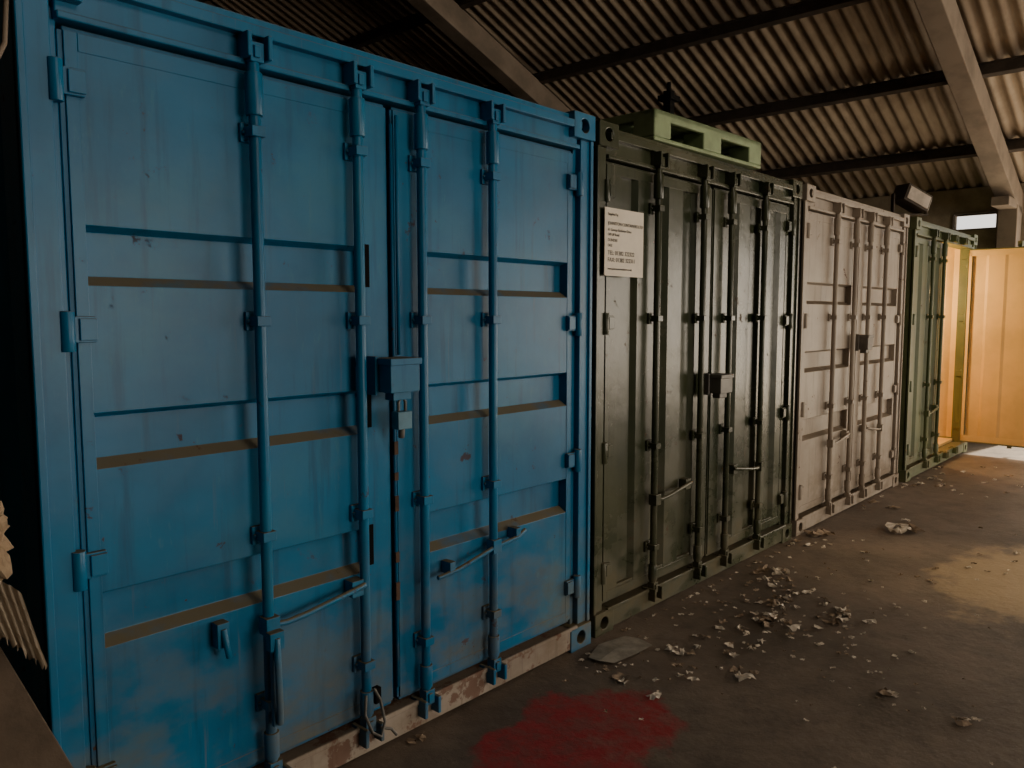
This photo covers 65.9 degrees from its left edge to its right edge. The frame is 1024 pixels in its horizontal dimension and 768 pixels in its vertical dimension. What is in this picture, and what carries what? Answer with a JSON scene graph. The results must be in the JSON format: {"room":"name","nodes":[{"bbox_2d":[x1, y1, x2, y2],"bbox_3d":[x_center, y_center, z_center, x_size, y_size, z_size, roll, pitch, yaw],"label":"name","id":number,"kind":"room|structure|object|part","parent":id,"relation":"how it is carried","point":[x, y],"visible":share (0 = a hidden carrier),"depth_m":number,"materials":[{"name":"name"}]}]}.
{"room":"storage warehouse","nodes":[
{"label":"storage warehouse","id":0,"kind":"room"},
{"bbox_2d":[204,0,219,7],"bbox_3d":[-9.416,-3.512,5.145,0.200,9.400,30.000,5,7,42],"label":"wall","id":1,"kind":"structure","parent":0,"point":[209,2],"depth_m":10.72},
{"bbox_2d":[210,0,1023,199],"bbox_3d":[-3.639,-4.533,-0.222,22.977,6.131,30.000,5,7,42],"label":"ceiling","id":2,"kind":"structure","parent":0,"point":[873,41],"depth_m":9.60,"materials":[{"name":"brown metal"}]},
{"bbox_2d":[0,0,8,57],"bbox_3d":[-1.241,-0.946,1.826,0.050,0.635,0.201,1,5,8],"label":"hanging cable","id":3,"kind":"object","parent":2,"relation":"hanging from","point":[3,44],"visible":1,"depth_m":1.90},
{"bbox_2d":[338,0,488,48],"bbox_3d":[2.452,-4.233,6.540,23.000,0.153,0.132,5,7,42],"label":"roof beam","id":4,"kind":"structure","parent":2,"relation":"attached to","point":[417,19],"depth_m":10.08,"materials":[{"name":"black metal"}]},
{"bbox_2d":[483,0,871,93],"bbox_3d":[3.428,-3.779,7.657,23.000,0.153,0.132,5,7,42],"label":"roof beam","id":5,"kind":"structure","parent":2,"relation":"attached to","point":[806,8],"depth_m":8.84,"materials":[{"name":"black metal"}]},
{"bbox_2d":[687,55,1023,125],"bbox_3d":[4.403,-3.325,8.773,23.000,0.153,0.132,5,7,42],"label":"roof beam","id":6,"kind":"structure","parent":2,"relation":"attached to","point":[1015,64],"depth_m":9.13,"materials":[{"name":"black metal"}]},
{"bbox_2d":[757,137,1023,179],"bbox_3d":[5.379,-2.871,9.889,23.000,0.153,0.132,5,7,42],"label":"roof beam","id":7,"kind":"structure","parent":2,"relation":"attached to","point":[1016,144],"depth_m":10.29,"materials":[{"name":"black metal"}]},
{"bbox_2d":[957,213,995,216],"bbox_3d":[6.355,-2.417,11.005,23.000,0.153,0.132,5,7,42],"label":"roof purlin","id":8,"kind":"structure","parent":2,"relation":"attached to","point":[990,213],"depth_m":10.90,"materials":[{"name":"white metal"}]},
{"bbox_2d":[337,442,1023,767],"bbox_3d":[-0.585,1.399,2.937,28.000,0.001,42.000,5,7,42],"label":"floor","id":9,"kind":"structure","parent":0,"point":[534,719],"depth_m":3.68,"materials":[{"name":"concrete"}]},
{"bbox_2d":[0,501,72,767],"bbox_3d":[-0.968,0.884,1.530,0.900,1.333,0.647,2,6,25],"label":"pile","id":10,"kind":"object","parent":9,"relation":"on","point":[26,740],"visible":1,"depth_m":1.62,"materials":[{"name":"beige cardboard"}]},
{"bbox_2d":[0,0,594,767],"bbox_3d":[-2.636,-0.080,4.978,6.180,2.591,2.438,5,7,42],"label":"shipping container","id":11,"kind":"object","parent":9,"relation":"on","point":[295,327],"visible":1,"depth_m":2.61,"materials":[{"name":"blue metal"}]},
{"bbox_3d":[-0.855,0.133,2.551,0.130,2.390,1.188,5,7,42],"label":"door","id":12,"kind":"part","parent":11,"relation":"part of","materials":[{"name":"blue paint"}]},
{"bbox_3d":[-0.668,1.043,2.717,0.675,0.613,0.106,-4,7,-41],"label":"hanging handle","id":13,"kind":"part","parent":11,"relation":"part of","materials":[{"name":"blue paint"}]},
{"bbox_3d":[-0.481,1.310,3.132,0.162,0.113,2.218,5,7,42],"label":"sill","id":14,"kind":"part","parent":11,"relation":"part of","materials":[{"name":"paint"}]},
{"bbox_3d":[-0.044,0.055,3.441,0.128,2.390,1.188,5,7,42],"label":"door","id":15,"kind":"part","parent":11,"relation":"part of","materials":[{"name":"blue paint"}]},
{"bbox_2d":[589,636,651,662],"bbox_3d":[0.517,1.297,3.876,0.200,0.010,0.360,5,7,42],"label":"sheet","id":16,"kind":"object","parent":9,"relation":"on","point":[615,650],"visible":1,"depth_m":3.87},
{"bbox_2d":[589,120,802,637],"bbox_3d":[-0.968,-0.242,6.834,6.180,2.591,2.438,5,7,42],"label":"shipping container","id":17,"kind":"object","parent":9,"relation":"on","point":[694,357],"visible":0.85,"depth_m":4.66,"materials":[{"name":"green metal"}]},
{"bbox_2d":[604,207,643,277],"bbox_3d":[0.573,-0.716,4.025,0.006,0.335,0.345,5,7,42],"label":"notice sign","id":18,"kind":"object","parent":17,"relation":"attached to","point":[623,229],"visible":1,"depth_m":4.02,"materials":[{"name":"white paper"}]},
{"bbox_3d":[0.813,-0.029,4.407,0.130,2.390,1.188,5,7,42],"label":"door","id":19,"kind":"part","parent":17,"relation":"part of","materials":[{"name":"green paint"}]},
{"bbox_2d":[602,108,760,169],"bbox_3d":[0.804,-1.457,4.998,1.046,0.165,1.200,5,7,44],"label":"pallet","id":20,"kind":"object","parent":17,"relation":"on","point":[654,124],"visible":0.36,"depth_m":4.58,"materials":[{"name":"green wood"}]},
{"bbox_2d":[657,82,679,113],"bbox_3d":[0.927,-1.647,4.675,0.090,0.270,0.110,5,7,42],"label":"post","id":21,"kind":"object","parent":20,"relation":"on","point":[668,98],"visible":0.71,"depth_m":4.65,"materials":[{"name":"black metal"}]},
{"bbox_3d":[1.186,1.148,4.987,0.162,0.113,2.218,5,7,42],"label":"sill","id":22,"kind":"part","parent":17,"relation":"part of","materials":[{"name":"green paint"}]},
{"bbox_3d":[1.625,-0.107,5.295,0.130,2.390,1.188,5,7,42],"label":"door","id":23,"kind":"part","parent":17,"relation":"part of","materials":[{"name":"green paint"}]},
{"bbox_2d":[406,465,1022,767],"bbox_3d":[3.240,1.154,5.421,2.334,0.051,8.441,5,7,42],"label":"scraps","id":24,"kind":"object","parent":9,"relation":"on","point":[621,677],"visible":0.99,"depth_m":4.27,"materials":[{"name":"white paper"}]},
{"bbox_2d":[791,184,909,535],"bbox_3d":[0.728,-0.405,8.690,6.180,2.591,2.438,5,7,42],"label":"shipping container","id":25,"kind":"object","parent":9,"relation":"on","point":[853,254],"visible":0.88,"depth_m":6.53,"materials":[{"name":"grey metal"}]},
{"bbox_3d":[2.509,-0.192,6.264,0.130,2.390,1.188,5,7,42],"label":"door","id":26,"kind":"part","parent":25,"relation":"part of","materials":[{"name":"white paint"}]},
{"bbox_3d":[2.882,0.986,6.844,0.162,0.113,2.218,5,7,42],"label":"sill","id":27,"kind":"part","parent":25,"relation":"part of","materials":[{"name":"white paint"}]},
{"bbox_3d":[3.321,-0.269,7.152,0.130,2.390,1.188,5,7,42],"label":"door","id":28,"kind":"part","parent":25,"relation":"part of","materials":[{"name":"white paint"}]},
{"bbox_2d":[890,183,932,215],"bbox_3d":[3.752,-1.737,7.453,0.405,0.279,0.200,-2,5,-18],"label":"floodlight","id":29,"kind":"object","parent":25,"relation":"on","point":[911,198],"visible":0.96,"depth_m":7.39,"materials":[{"name":"black metal"}]},
{"bbox_2d":[898,216,1023,481],"bbox_3d":[2.843,-0.543,10.275,7.129,2.591,2.438,5,7,42],"label":"shipping container","id":30,"kind":"object","parent":9,"relation":"on","point":[962,383],"visible":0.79,"depth_m":9.10,"materials":[{"name":"metal"}]},
{"bbox_3d":[4.274,-0.358,8.166,0.130,2.390,1.188,5,7,42],"label":"door","id":31,"kind":"part","parent":30,"relation":"part of","materials":[{"name":"green paint"}]},
{"bbox_3d":[4.647,0.819,8.746,0.162,0.113,2.218,5,7,42],"label":"sill","id":32,"kind":"part","parent":30,"relation":"part of","materials":[{"name":"green paint"}]},
{"bbox_3d":[2.471,-0.573,10.612,6.122,2.591,2.438,5,7,42],"label":"frame","id":33,"kind":"part","parent":30,"relation":"part of","materials":[{"name":"green paint"}]},
{"bbox_3d":[5.770,-0.438,9.081,1.188,2.390,0.128,5,7,44],"label":"door","id":34,"kind":"part","parent":30,"relation":"part of","materials":[{"name":"orange paint"}]},
{"bbox_2d":[991,196,1021,247],"bbox_3d":[6.227,-0.780,10.082,0.220,3.098,0.740,5,7,42],"label":"wall column","id":35,"kind":"structure","parent":9,"relation":"on","point":[1009,215],"depth_m":10.02,"materials":[{"name":"concrete"}]},
{"bbox_2d":[914,0,1023,213],"bbox_3d":[1.522,-4.629,4.556,0.220,6.319,16.092,5,7,42],"label":"rafter","id":36,"kind":"object","parent":35,"relation":"on","point":[943,23],"visible":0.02,"depth_m":8.20,"materials":[{"name":"concrete"}]},
{"bbox_3d":[2.662,-1.063,13.314,0.220,3.098,0.740,5,7,42],"label":"wall column","id":37,"kind":"structure","parent":9,"relation":"on","visible":0},
{"bbox_2d":[407,0,570,111],"bbox_3d":[-2.042,-4.911,7.788,0.220,6.319,16.092,5,7,42],"label":"rafter","id":38,"kind":"object","parent":37,"relation":"on","point":[447,16],"visible":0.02,"depth_m":9.65,"materials":[{"name":"concrete"}]},
{"bbox_2d":[850,183,1023,248],"bbox_3d":[7.500,-0.857,9.571,19.200,3.340,0.150,5,7,42],"label":"wall","id":39,"kind":"structure","parent":0,"point":[944,204],"depth_m":10.69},
{"bbox_2d":[952,209,997,230],"bbox_3d":[6.229,-2.187,10.602,0.540,0.250,0.170,5,7,42],"label":"window","id":40,"kind":"structure","parent":39,"relation":"in","point":[994,210],"depth_m":10.56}
]}

